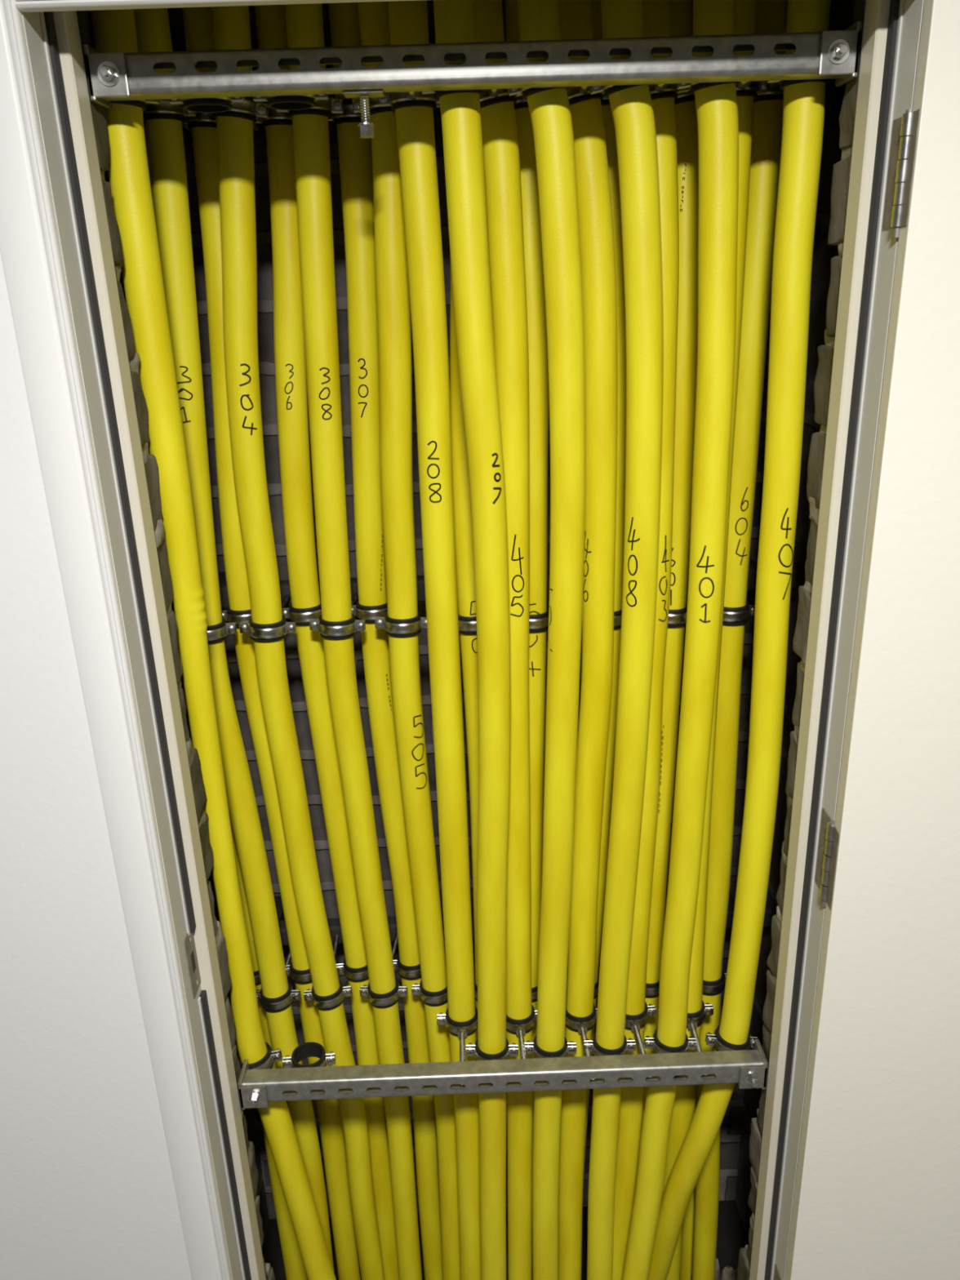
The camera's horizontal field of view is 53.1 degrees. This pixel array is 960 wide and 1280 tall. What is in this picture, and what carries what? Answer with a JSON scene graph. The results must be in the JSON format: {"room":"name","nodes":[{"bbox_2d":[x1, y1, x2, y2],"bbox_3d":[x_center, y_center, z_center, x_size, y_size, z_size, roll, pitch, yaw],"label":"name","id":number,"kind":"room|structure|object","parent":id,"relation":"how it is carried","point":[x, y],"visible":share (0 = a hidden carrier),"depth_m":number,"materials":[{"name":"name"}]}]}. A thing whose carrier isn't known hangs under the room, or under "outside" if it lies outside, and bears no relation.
{"room":"building corridor","nodes":[
{"label":"building corridor","id":0,"kind":"room"},
{"bbox_2d":[0,252,191,1279],"bbox_3d":[0.009,-0.067,0.844,3.800,2.550,0.073,-2,20,0],"label":"wall","id":1,"kind":"structure","parent":0,"point":[87,1191],"depth_m":0.94,"materials":[{"name":"white paint"}]},
{"bbox_2d":[0,0,232,1279],"bbox_3d":[-0.311,0.344,0.940,0.040,1.731,0.015,-2,20,0],"label":"trim","id":2,"kind":"structure","parent":1,"relation":"attached to","point":[31,255],"depth_m":0.80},
{"bbox_2d":[22,10,266,1279],"bbox_3d":[-0.301,0.333,0.982,0.045,1.724,0.074,-2,20,0],"label":"door frame","id":3,"kind":"structure","parent":1,"relation":"in","point":[53,40],"depth_m":0.84,"materials":[{"name":"grey paint"}]},
{"bbox_2d":[184,933,200,998],"bbox_3d":[-0.291,0.326,0.974,0.002,0.071,0.026,-2,20,0],"label":"strike plate","id":4,"kind":"object","parent":3,"relation":"attached to","point":[189,944],"visible":1,"depth_m":0.97,"materials":[{"name":"metal"}]},
{"bbox_2d":[14,0,419,12],"bbox_3d":[-0.004,-0.462,0.654,0.627,0.040,0.015,-2,20,0],"label":"trim","id":5,"kind":"structure","parent":1,"relation":"attached to","point":[24,6],"depth_m":0.66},
{"bbox_2d":[749,0,924,1279],"bbox_3d":[0.344,0.313,0.977,0.045,1.724,0.095,-2,20,0],"label":"door frame","id":6,"kind":"structure","parent":1,"relation":"in","point":[891,32],"depth_m":0.85,"materials":[{"name":"grey paint"}]},
{"bbox_2d":[785,0,959,1279],"bbox_3d":[0.643,0.337,0.921,0.621,1.674,0.020,0,20,4],"label":"door","id":7,"kind":"structure","parent":6,"relation":"attached to","point":[877,1193],"depth_m":0.87,"materials":[{"name":"beige paint"}]},
{"bbox_2d":[87,10,269,1247],"bbox_3d":[-0.448,-0.112,1.080,0.095,2.500,0.339,-2,20,0],"label":"wall","id":8,"kind":"structure","parent":0,"point":[249,1113],"depth_m":1.56,"materials":[{"name":"brick"}]},
{"bbox_2d":[75,0,866,1279],"bbox_3d":[0.008,-0.069,0.908,0.844,2.512,0.052,-2,20,0],"label":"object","id":9,"kind":"object","parent":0,"point":[837,224],"depth_m":0.90,"materials":[{"name":"grey metal"}]},
{"bbox_2d":[82,20,862,109],"bbox_3d":[-0.004,-0.454,0.759,0.603,0.038,0.049,-2,20,0],"label":"support rail","id":10,"kind":"object","parent":9,"relation":"attached to","point":[833,54],"visible":1,"depth_m":0.75,"materials":[{"name":"metal"}]},
{"bbox_2d":[111,99,159,111],"bbox_3d":[-0.299,-0.455,0.800,0.053,0.024,0.052,16,27,40],"label":"clamp","id":11,"kind":"object","parent":10,"relation":"attached to","point":[142,104],"visible":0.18,"depth_m":0.80,"materials":[{"name":"metal"}]},
{"bbox_2d":[168,97,245,112],"bbox_3d":[-0.228,-0.455,0.802,0.052,0.020,0.053,17,27,42],"label":"clamp","id":12,"kind":"object","parent":10,"relation":"attached to","point":[220,104],"visible":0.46,"depth_m":0.80,"materials":[{"name":"metal"}]},
{"bbox_2d":[252,93,328,110],"bbox_3d":[-0.158,-0.457,0.803,0.052,0.020,0.053,17,27,42],"label":"clamp","id":13,"kind":"object","parent":10,"relation":"attached to","point":[300,102],"visible":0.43,"depth_m":0.80,"materials":[{"name":"metal"}]},
{"bbox_2d":[342,89,384,137],"bbox_3d":[-0.093,-0.425,0.778,0.032,0.032,0.020,-2,20,0],"label":"bolt","id":14,"kind":"object","parent":10,"relation":"hanging from","point":[366,126],"visible":1,"depth_m":0.78,"materials":[{"name":"metal"}]},
{"bbox_2d":[377,91,439,112],"bbox_3d":[-0.058,-0.468,0.815,0.062,0.020,0.126,-3,20,-1],"label":"clamp","id":15,"kind":"object","parent":10,"relation":"attached to","point":[396,100],"visible":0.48,"depth_m":0.84,"materials":[{"name":"metal"}]},
{"bbox_2d":[421,63,483,100],"bbox_3d":[-0.018,-0.465,0.803,0.053,0.022,0.052,-19,26,-40],"label":"clamp","id":16,"kind":"object","parent":10,"relation":"attached to","point":[437,93],"visible":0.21,"depth_m":0.79,"materials":[{"name":"metal"}]},
{"bbox_2d":[480,88,522,108],"bbox_3d":[0.023,-0.472,0.818,0.062,0.027,0.123,-8,21,-16],"label":"clamp","id":17,"kind":"object","parent":10,"relation":"attached to","point":[490,96],"visible":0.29,"depth_m":0.84,"materials":[{"name":"metal"}]},
{"bbox_2d":[566,86,604,105],"bbox_3d":[0.101,-0.475,0.819,0.062,0.028,0.123,-8,21,-17],"label":"clamp","id":18,"kind":"object","parent":10,"relation":"attached to","point":[575,94],"visible":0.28,"depth_m":0.84,"materials":[{"name":"metal"}]},
{"bbox_2d":[589,58,652,97],"bbox_3d":[0.122,-0.470,0.804,0.052,0.027,0.052,16,27,41],"label":"clamp","id":19,"kind":"object","parent":10,"relation":"attached to","point":[607,91],"visible":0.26,"depth_m":0.80,"materials":[{"name":"metal"}]},
{"bbox_2d":[648,83,690,100],"bbox_3d":[0.167,-0.477,0.820,0.062,0.025,0.123,-8,21,-16],"label":"clamp","id":20,"kind":"object","parent":10,"relation":"attached to","point":[656,91],"visible":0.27,"depth_m":0.84,"materials":[{"name":"metal"}]},
{"bbox_2d":[676,54,739,94],"bbox_3d":[0.196,-0.472,0.805,0.052,0.025,0.053,17,27,42],"label":"clamp","id":21,"kind":"object","parent":10,"relation":"attached to","point":[694,87],"visible":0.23,"depth_m":0.80,"materials":[{"name":"metal"}]},
{"bbox_2d":[735,80,769,99],"bbox_3d":[0.229,-0.478,0.817,0.062,0.020,0.126,-4,20,-2],"label":"clamp","id":22,"kind":"object","parent":10,"relation":"attached to","point":[751,88],"visible":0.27,"depth_m":0.84,"materials":[{"name":"metal"}]},
{"bbox_2d":[766,78,835,90],"bbox_3d":[0.272,-0.475,0.805,0.053,0.021,0.052,17,27,41],"label":"clamp","id":23,"kind":"object","parent":10,"relation":"attached to","point":[783,83],"visible":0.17,"depth_m":0.80,"materials":[{"name":"metal"}]},
{"bbox_2d":[237,1039,768,1110],"bbox_3d":[0.027,0.504,1.108,0.603,0.038,0.049,-2,20,0],"label":"support rail","id":24,"kind":"object","parent":9,"relation":"attached to","point":[748,1068],"visible":1,"depth_m":1.10,"materials":[{"name":"metal"}]},
{"bbox_2d":[237,1041,282,1073],"bbox_3d":[-0.268,0.500,1.147,0.052,0.026,0.053,16,26,40],"label":"clamp","id":25,"kind":"object","parent":24,"relation":"attached to","point":[272,1056],"visible":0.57,"depth_m":1.14,"materials":[{"name":"silver metal"}]},
{"bbox_2d":[281,1041,335,1068],"bbox_3d":[-0.204,0.502,1.150,0.052,0.020,0.053,15,26,39],"label":"clamp","id":26,"kind":"object","parent":24,"relation":"attached to","point":[311,1049],"visible":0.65,"depth_m":1.15,"materials":[{"name":"rubber"}]},
{"bbox_2d":[506,1004,537,1058],"bbox_3d":[0.050,0.484,1.162,0.062,0.020,0.126,-3,20,-2],"label":"clamp","id":27,"kind":"object","parent":24,"relation":"attached to","point":[518,1027],"visible":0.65,"depth_m":1.18,"materials":[{"name":"metal"}]},
{"bbox_2d":[564,1000,597,1079],"bbox_3d":[0.115,0.481,1.165,0.062,0.022,0.122,3,20,12],"label":"clamp","id":28,"kind":"object","parent":24,"relation":"attached to","point":[580,1024],"visible":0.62,"depth_m":1.18,"materials":[{"name":"metal"}]},
{"bbox_2d":[625,1001,656,1077],"bbox_3d":[0.191,0.479,1.163,0.062,0.020,0.126,-3,20,-3],"label":"clamp","id":29,"kind":"object","parent":24,"relation":"attached to","point":[633,1023],"visible":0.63,"depth_m":1.18,"materials":[{"name":"metal"}]},
{"bbox_2d":[686,1000,713,1075],"bbox_3d":[0.260,0.477,1.163,0.062,0.020,0.126,-2,20,1],"label":"clamp","id":30,"kind":"object","parent":24,"relation":"attached to","point":[695,1020],"visible":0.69,"depth_m":1.18,"materials":[{"name":"metal"}]},
{"bbox_2d":[167,0,832,1218],"bbox_3d":[0.000,-0.203,1.290,0.840,2.500,0.100,-2,20,0],"label":"wall","id":31,"kind":"structure","parent":0,"point":[731,1126],"depth_m":1.29,"materials":[{"name":"brick"}]},
{"bbox_2d":[170,557,802,610],"bbox_3d":[0.005,-0.078,1.236,0.790,0.030,0.091,-2,20,0],"label":"rail","id":32,"kind":"object","parent":31,"relation":"attached to","point":[797,572],"visible":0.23,"depth_m":1.19,"materials":[{"name":"metal"}]},
{"bbox_2d":[219,891,773,946],"bbox_3d":[0.021,0.397,1.408,0.790,0.030,0.091,-2,20,0],"label":"rail","id":33,"kind":"object","parent":31,"relation":"attached to","point":[334,924],"visible":0.15,"depth_m":1.37,"materials":[{"name":"metal"}]},
{"bbox_2d":[284,960,311,984],"bbox_3d":[-0.229,0.436,1.322,0.061,0.022,0.089,5,21,18],"label":"clamp","id":34,"kind":"object","parent":33,"relation":"attached to","point":[302,977],"visible":0.21,"depth_m":1.28,"materials":[{"name":"metal"}]},
{"bbox_2d":[182,94,843,152],"bbox_3d":[-0.011,-0.564,1.059,0.790,0.030,0.091,-2,20,0],"label":"rail","id":35,"kind":"object","parent":31,"relation":"attached to","point":[833,104],"visible":0.12,"depth_m":1.02,"materials":[{"name":"metal"}]},
{"bbox_2d":[182,111,216,129],"bbox_3d":[-0.262,-0.524,0.972,0.061,0.022,0.089,5,21,18],"label":"clamp","id":36,"kind":"object","parent":35,"relation":"attached to","point":[202,119],"visible":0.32,"depth_m":0.94,"materials":[{"name":"metal"}]},
{"bbox_2d":[262,1200,748,1279],"bbox_3d":[0.045,1.103,1.502,0.840,0.100,0.420,-2,20,0],"label":"wall","id":37,"kind":"structure","parent":0,"point":[731,1236],"depth_m":1.61,"materials":[{"name":"black"}]},
{"bbox_2d":[89,8,336,1279],"bbox_3d":[-0.257,-0.067,0.941,0.098,2.498,0.034,-2,20,0],"label":"gas pipe","id":38,"kind":"object","parent":37,"relation":"on","point":[113,30],"visible":0.82,"depth_m":0.93,"materials":[{"name":"yellow plastic"}]},
{"bbox_2d":[143,123,307,1279],"bbox_3d":[-0.313,-0.093,1.105,0.058,2.559,0.034,-2,20,0],"label":"gas pipe","id":39,"kind":"object","parent":37,"relation":"on","point":[294,1267],"visible":0.1,"depth_m":1.42,"materials":[{"name":"yellow plastic"}]},
{"bbox_2d":[133,8,333,1271],"bbox_3d":[-0.288,-0.104,1.046,0.077,2.498,0.034,-2,20,0],"label":"gas pipe","id":40,"kind":"object","parent":37,"relation":"on","point":[165,138],"visible":0.71,"depth_m":1.04,"materials":[{"name":"yellow plastic"}]},
{"bbox_2d":[142,98,196,132],"bbox_3d":[-0.300,-0.515,0.951,0.062,0.020,0.146,-2,20,-1],"label":"clamp","id":41,"kind":"object","parent":40,"relation":"attached to","point":[165,109],"visible":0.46,"depth_m":0.89,"materials":[{"name":"metal"}]},
{"bbox_2d":[206,617,236,644],"bbox_3d":[-0.303,-0.028,1.126,0.062,0.022,0.143,-1,20,3],"label":"clamp","id":42,"kind":"object","parent":40,"relation":"attached to","point":[218,633],"visible":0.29,"depth_m":1.07,"materials":[{"name":"silver metal"}]},
{"bbox_2d":[256,949,301,1012],"bbox_3d":[-0.263,0.445,1.300,0.062,0.020,0.146,-2,20,3],"label":"clamp","id":43,"kind":"object","parent":40,"relation":"attached to","point":[278,1004],"visible":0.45,"depth_m":1.24,"materials":[{"name":"metal"}]},
{"bbox_2d":[182,6,360,1279],"bbox_3d":[-0.258,-0.093,1.106,0.074,2.563,0.034,-2,20,0],"label":"gas pipe","id":44,"kind":"object","parent":37,"relation":"on","point":[197,21],"visible":0.54,"depth_m":1.11,"materials":[{"name":"yellow plastic"}]},
{"bbox_2d":[221,605,251,627],"bbox_3d":[-0.278,-0.039,1.152,0.062,0.020,0.094,-4,20,-4],"label":"clamp","id":45,"kind":"object","parent":44,"relation":"attached to","point":[230,615],"visible":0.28,"depth_m":1.11,"materials":[{"name":"silver metal"}]},
{"bbox_2d":[210,5,384,1279],"bbox_3d":[-0.216,-0.106,1.047,0.086,2.499,0.034,-2,20,0],"label":"gas pipe","id":46,"kind":"object","parent":37,"relation":"on","point":[231,24],"visible":0.94,"depth_m":1.05,"materials":[{"name":"yellow plastic"}]},
{"bbox_2d":[212,96,268,130],"bbox_3d":[-0.221,-0.517,0.949,0.063,0.024,0.143,2,20,11],"label":"clamp","id":47,"kind":"object","parent":46,"relation":"attached to","point":[250,109],"visible":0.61,"depth_m":0.89,"materials":[{"name":"metal"}]},
{"bbox_2d":[239,594,296,642],"bbox_3d":[-0.227,-0.031,1.125,0.062,0.022,0.143,3,21,13],"label":"clamp","id":48,"kind":"object","parent":46,"relation":"attached to","point":[268,633],"visible":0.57,"depth_m":1.07,"materials":[{"name":"metal"}]},
{"bbox_2d":[303,934,352,1010],"bbox_3d":[-0.211,0.445,1.298,0.063,0.023,0.143,-7,21,-14],"label":"clamp","id":49,"kind":"object","parent":46,"relation":"attached to","point":[331,1002],"visible":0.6,"depth_m":1.24,"materials":[{"name":"metal"}]},
{"bbox_2d":[253,4,399,1279],"bbox_3d":[-0.190,-0.093,1.107,0.064,2.567,0.034,-2,20,0],"label":"gas pipe","id":50,"kind":"object","parent":37,"relation":"on","point":[290,361],"visible":0.71,"depth_m":1.09,"materials":[{"name":"yellow plastic"}]},
{"bbox_2d":[255,101,292,128],"bbox_3d":[-0.197,-0.528,0.976,0.062,0.020,0.094,-1,20,0],"label":"clamp","id":51,"kind":"object","parent":50,"relation":"attached to","point":[275,117],"visible":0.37,"depth_m":0.94,"materials":[{"name":"metal"}]},
{"bbox_2d":[281,603,321,626],"bbox_3d":[-0.203,-0.041,1.153,0.062,0.020,0.094,-3,20,0],"label":"clamp","id":52,"kind":"object","parent":50,"relation":"attached to","point":[301,616],"visible":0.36,"depth_m":1.11,"materials":[{"name":"metal"}]},
{"bbox_2d":[336,957,368,982],"bbox_3d":[-0.158,0.434,1.323,0.061,0.022,0.089,4,21,16],"label":"clamp","id":53,"kind":"object","parent":50,"relation":"attached to","point":[354,975],"visible":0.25,"depth_m":1.28,"materials":[{"name":"metal"}]},
{"bbox_2d":[284,3,422,1279],"bbox_3d":[-0.151,-0.109,1.047,0.060,2.498,0.034,-2,20,0],"label":"gas pipe","id":54,"kind":"object","parent":37,"relation":"on","point":[304,22],"visible":0.91,"depth_m":1.05,"materials":[{"name":"yellow plastic"}]},
{"bbox_2d":[275,93,343,119],"bbox_3d":[-0.176,-0.518,0.949,0.062,0.022,0.143,-8,21,-17],"label":"clamp","id":55,"kind":"object","parent":54,"relation":"attached to","point":[326,108],"visible":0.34,"depth_m":0.90,"materials":[{"name":"metal"}]},
{"bbox_2d":[309,591,365,639],"bbox_3d":[-0.157,-0.034,1.129,0.062,0.020,0.146,1,20,4],"label":"clamp","id":56,"kind":"object","parent":54,"relation":"attached to","point":[336,630],"visible":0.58,"depth_m":1.07,"materials":[{"name":"metal"}]},
{"bbox_2d":[359,932,408,1008],"bbox_3d":[-0.122,0.440,1.301,0.062,0.020,0.146,-2,20,5],"label":"clamp","id":57,"kind":"object","parent":54,"relation":"attached to","point":[390,998],"visible":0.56,"depth_m":1.24,"materials":[{"name":"metal"}]},
{"bbox_2d":[328,2,442,1279],"bbox_3d":[-0.116,-0.094,1.109,0.057,2.571,0.034,-2,20,0],"label":"gas pipe","id":58,"kind":"object","parent":37,"relation":"on","point":[355,153],"visible":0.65,"depth_m":1.10,"materials":[{"name":"yellow plastic"}]},
{"bbox_2d":[328,97,361,127],"bbox_3d":[-0.129,-0.530,0.977,0.062,0.020,0.094,-3,20,-5],"label":"clamp","id":59,"kind":"object","parent":58,"relation":"attached to","point":[348,116],"visible":0.4,"depth_m":0.94,"materials":[{"name":"metal"}]},
{"bbox_2d":[351,600,387,623],"bbox_3d":[-0.127,-0.044,1.153,0.062,0.020,0.094,-2,20,-3],"label":"clamp","id":60,"kind":"object","parent":58,"relation":"attached to","point":[368,614],"visible":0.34,"depth_m":1.11,"materials":[{"name":"metal"}]},
{"bbox_2d":[392,955,421,980],"bbox_3d":[-0.091,0.430,1.326,0.062,0.020,0.094,-2,20,1],"label":"clamp","id":61,"kind":"object","parent":58,"relation":"attached to","point":[414,972],"visible":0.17,"depth_m":1.28,"materials":[{"name":"metal"}]},
{"bbox_2d":[357,1,460,1279],"bbox_3d":[-0.080,-0.111,1.048,0.049,2.501,0.048,15,26,38],"label":"gas pipe","id":62,"kind":"object","parent":37,"relation":"on","point":[393,293],"visible":0.85,"depth_m":1.05,"materials":[{"name":"yellow plastic"}]},
{"bbox_2d":[351,97,391,115],"bbox_3d":[-0.105,-0.521,0.949,0.063,0.023,0.143,-9,21,-18],"label":"clamp","id":63,"kind":"object","parent":62,"relation":"attached to","point":[374,108],"visible":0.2,"depth_m":0.89,"materials":[{"name":"metal"}]},
{"bbox_2d":[374,611,426,637],"bbox_3d":[-0.085,-0.036,1.129,0.062,0.020,0.146,0,20,2],"label":"clamp","id":64,"kind":"object","parent":62,"relation":"attached to","point":[397,628],"visible":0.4,"depth_m":1.07,"materials":[{"name":"metal"}]},
{"bbox_2d":[411,931,448,1006],"bbox_3d":[-0.068,0.439,1.300,0.062,0.022,0.143,-6,20,-10],"label":"clamp","id":65,"kind":"object","parent":62,"relation":"attached to","point":[440,997],"visible":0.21,"depth_m":1.24,"materials":[{"name":"metal"}]},
{"bbox_2d":[387,0,480,1279],"bbox_3d":[-0.044,-0.094,0.994,0.040,2.498,0.039,-15,24,-32],"label":"gas pipe","id":66,"kind":"object","parent":37,"relation":"on","point":[408,20],"visible":0.91,"depth_m":0.99,"materials":[{"name":"yellow plastic"}]},
{"bbox_2d":[436,1006,477,1084],"bbox_3d":[-0.021,0.487,1.161,0.062,0.020,0.126,-2,20,-1],"label":"clamp","id":67,"kind":"object","parent":66,"relation":"attached to","point":[460,1029],"visible":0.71,"depth_m":1.18,"materials":[{"name":"silver metal"}]},
{"bbox_2d":[449,251,478,1039],"bbox_3d":[-0.010,-0.111,1.049,0.059,2.506,0.034,-2,20,0],"label":"gas pipe","id":68,"kind":"object","parent":37,"relation":"on","point":[464,559],"visible":0.23,"depth_m":1.05,"materials":[{"name":"yellow plastic"}]},
{"bbox_2d":[457,613,476,635],"bbox_3d":[-0.008,-0.039,1.130,0.062,0.020,0.146,-4,20,0],"label":"clamp","id":69,"kind":"object","parent":68,"relation":"attached to","point":[467,625],"visible":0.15,"depth_m":1.06,"materials":[{"name":"metal"}]},
{"bbox_2d":[433,0,511,1279],"bbox_3d":[-0.001,-0.076,0.943,0.059,2.498,0.034,-2,20,0],"label":"gas pipe","id":70,"kind":"object","parent":37,"relation":"on","point":[455,20],"visible":0.95,"depth_m":0.94,"materials":[{"name":"yellow plastic"}]},
{"bbox_2d":[466,1037,518,1060],"bbox_3d":[0.014,0.490,1.150,0.053,0.021,0.052,17,27,42],"label":"clamp","id":71,"kind":"object","parent":70,"relation":"attached to","point":[472,1050],"visible":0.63,"depth_m":1.14,"materials":[{"name":"metal"}]},
{"bbox_2d":[475,0,533,1279],"bbox_3d":[0.024,-0.096,0.995,0.058,2.498,0.034,-2,20,0],"label":"gas pipe","id":72,"kind":"object","parent":37,"relation":"on","point":[501,159],"visible":0.79,"depth_m":0.98,"materials":[{"name":"yellow plastic"}]},
{"bbox_2d":[505,0,549,1273],"bbox_3d":[0.042,-0.112,1.050,0.070,2.507,0.034,-2,20,0],"label":"gas pipe","id":73,"kind":"object","parent":37,"relation":"on","point":[539,392],"visible":0.34,"depth_m":1.01,"materials":[{"name":"yellow plastic"}]},
{"bbox_2d":[528,607,548,632],"bbox_3d":[0.056,-0.042,1.130,0.062,0.020,0.146,-2,20,-2],"label":"clamp","id":74,"kind":"object","parent":73,"relation":"attached to","point":[538,623],"visible":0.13,"depth_m":1.06,"materials":[{"name":"metal"}]},
{"bbox_2d":[517,0,586,1279],"bbox_3d":[0.071,-0.079,0.944,0.064,2.498,0.034,-2,20,0],"label":"gas pipe","id":75,"kind":"object","parent":37,"relation":"on","point":[538,20],"visible":0.95,"depth_m":0.94,"materials":[{"name":"yellow plastic"}]},
{"bbox_2d":[507,61,569,100],"bbox_3d":[0.054,-0.468,0.803,0.052,0.026,0.053,15,26,39],"label":"clamp","id":76,"kind":"object","parent":75,"relation":"attached to","point":[526,92],"visible":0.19,"depth_m":0.80,"materials":[{"name":"metal"}]},
{"bbox_2d":[524,1035,576,1058],"bbox_3d":[0.084,0.487,1.150,0.053,0.022,0.052,17,27,42],"label":"clamp","id":77,"kind":"object","parent":75,"relation":"attached to","point":[530,1047],"visible":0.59,"depth_m":1.14,"materials":[{"name":"metal"}]},
{"bbox_2d":[558,0,617,1279],"bbox_3d":[0.106,-0.099,0.996,0.069,2.498,0.034,-2,20,0],"label":"gas pipe","id":78,"kind":"object","parent":37,"relation":"on","point":[593,191],"visible":0.8,"depth_m":1.00,"materials":[{"name":"yellow plastic"}]},
{"bbox_2d":[582,0,626,1187],"bbox_3d":[0.116,-0.109,1.053,0.083,2.519,0.034,-2,20,0],"label":"gas pipe","id":79,"kind":"object","parent":37,"relation":"on","point":[610,132],"visible":0.19,"depth_m":1.01,"materials":[{"name":"yellow plastic"}]},
{"bbox_2d":[613,608,622,629],"bbox_3d":[0.139,-0.045,1.131,0.062,0.020,0.146,-3,20,-5],"label":"clamp","id":80,"kind":"object","parent":79,"relation":"attached to","point":[617,615],"visible":0.04,"depth_m":1.06,"materials":[{"name":"metal"}]},
{"bbox_2d":[586,0,663,1279],"bbox_3d":[0.141,-0.082,0.944,0.068,2.498,0.034,-2,20,0],"label":"gas pipe","id":81,"kind":"object","parent":37,"relation":"on","point":[632,108],"visible":0.98,"depth_m":0.94,"materials":[{"name":"yellow plastic"}]},
{"bbox_2d":[582,1031,635,1056],"bbox_3d":[0.155,0.485,1.151,0.053,0.022,0.052,16,27,41],"label":"clamp","id":82,"kind":"object","parent":81,"relation":"attached to","point":[629,1045],"visible":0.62,"depth_m":1.14,"materials":[{"name":"metal"}]},
{"bbox_2d":[612,0,679,1279],"bbox_3d":[0.166,-0.101,0.996,0.066,2.498,0.034,-2,20,0],"label":"gas pipe","id":83,"kind":"object","parent":37,"relation":"on","point":[657,14],"visible":0.59,"depth_m":1.02,"materials":[{"name":"yellow plastic"}]},
{"bbox_2d":[642,0,698,1119],"bbox_3d":[0.199,-0.114,1.053,0.063,2.514,0.034,-2,20,0],"label":"gas pipe","id":84,"kind":"object","parent":37,"relation":"on","point":[686,125],"visible":0.4,"depth_m":1.01,"materials":[{"name":"yellow plastic"}]},
{"bbox_2d":[645,981,659,997],"bbox_3d":[0.223,0.428,1.304,0.062,0.020,0.146,0,20,4],"label":"clamp","id":85,"kind":"object","parent":84,"relation":"attached to","point":[652,990],"visible":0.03,"depth_m":1.24,"materials":[{"name":"metal"}]},
{"bbox_2d":[667,603,687,627],"bbox_3d":[0.212,-0.047,1.132,0.062,0.020,0.146,-2,20,-3],"label":"clamp","id":86,"kind":"object","parent":84,"relation":"attached to","point":[677,618],"visible":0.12,"depth_m":1.06,"materials":[{"name":"metal"}]},
{"bbox_2d":[674,89,695,104],"bbox_3d":[0.172,-0.531,0.952,0.063,0.027,0.143,-8,21,-16],"label":"clamp","id":87,"kind":"object","parent":84,"relation":"attached to","point":[682,97],"visible":0.06,"depth_m":0.89,"materials":[{"name":"metal"}]},
{"bbox_2d":[622,0,738,1279],"bbox_3d":[0.195,-0.083,0.945,0.091,2.498,0.034,-2,20,0],"label":"gas pipe","id":88,"kind":"object","parent":37,"relation":"on","point":[717,108],"visible":0.96,"depth_m":0.94,"materials":[{"name":"yellow plastic"}]},
{"bbox_2d":[644,1028,697,1053],"bbox_3d":[0.228,0.482,1.151,0.053,0.022,0.052,17,27,41],"label":"clamp","id":89,"kind":"object","parent":88,"relation":"attached to","point":[653,1042],"visible":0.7,"depth_m":1.14,"materials":[{"name":"metal"}]},
{"bbox_2d":[680,1108,695,1279],"bbox_3d":[0.282,-0.097,1.116,0.060,2.594,0.034,-2,20,0],"label":"gas pipe","id":90,"kind":"object","parent":37,"relation":"on","point":[687,1232],"visible":0.04,"depth_m":1.47,"materials":[{"name":"yellow plastic"}]},
{"bbox_2d":[661,0,757,1279],"bbox_3d":[0.243,-0.107,1.022,0.040,2.510,0.085,2,20,10],"label":"gas pipe","id":91,"kind":"object","parent":37,"relation":"on","point":[745,11],"visible":0.29,"depth_m":1.06,"materials":[{"name":"yellow plastic"}]},
{"bbox_2d":[720,1265,737,1279],"bbox_3d":[0.392,1.002,1.485,0.050,0.080,0.050,6,21,21],"label":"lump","id":92,"kind":"object","parent":37,"relation":"on","point":[728,1273],"visible":0.77,"depth_m":1.48,"materials":[{"name":"grey"}]},
{"bbox_2d":[648,0,831,1279],"bbox_3d":[0.240,-0.095,0.975,0.158,2.500,0.060,15,26,39],"label":"gas pipe","id":93,"kind":"object","parent":37,"relation":"on","point":[803,105],"visible":0.96,"depth_m":0.94,"materials":[{"name":"yellow plastic"}]},
{"bbox_2d":[705,1024,757,1051],"bbox_3d":[0.301,0.480,1.152,0.053,0.025,0.052,17,27,41],"label":"clamp","id":94,"kind":"object","parent":93,"relation":"attached to","point":[716,1040],"visible":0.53,"depth_m":1.14,"materials":[{"name":"metal"}]},
{"bbox_2d":[691,0,788,1279],"bbox_3d":[0.291,-0.115,1.054,0.057,2.519,0.034,-2,20,0],"label":"gas pipe","id":95,"kind":"object","parent":37,"relation":"on","point":[771,16],"visible":0.62,"depth_m":1.04,"materials":[{"name":"yellow plastic"}]},
{"bbox_2d":[702,969,726,995],"bbox_3d":[0.311,0.426,1.302,0.062,0.022,0.143,3,21,14],"label":"clamp","id":96,"kind":"object","parent":95,"relation":"attached to","point":[716,987],"visible":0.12,"depth_m":1.24,"materials":[{"name":"metal"}]},
{"bbox_2d":[722,600,755,625],"bbox_3d":[0.280,-0.050,1.132,0.062,0.020,0.146,-2,20,-2],"label":"clamp","id":97,"kind":"object","parent":95,"relation":"attached to","point":[740,615],"visible":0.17,"depth_m":1.07,"materials":[{"name":"metal"}]},
{"bbox_2d":[753,82,783,102],"bbox_3d":[0.275,-0.536,0.956,0.062,0.020,0.146,0,20,5],"label":"clamp","id":98,"kind":"object","parent":95,"relation":"attached to","point":[775,93],"visible":0.2,"depth_m":0.89,"materials":[{"name":"metal"}]},
{"bbox_2d":[735,0,856,1242],"bbox_3d":[0.457,-0.144,1.087,0.095,2.500,0.339,-2,20,0],"label":"wall","id":99,"kind":"structure","parent":0,"point":[843,13],"depth_m":1.22,"materials":[{"name":"brick"}]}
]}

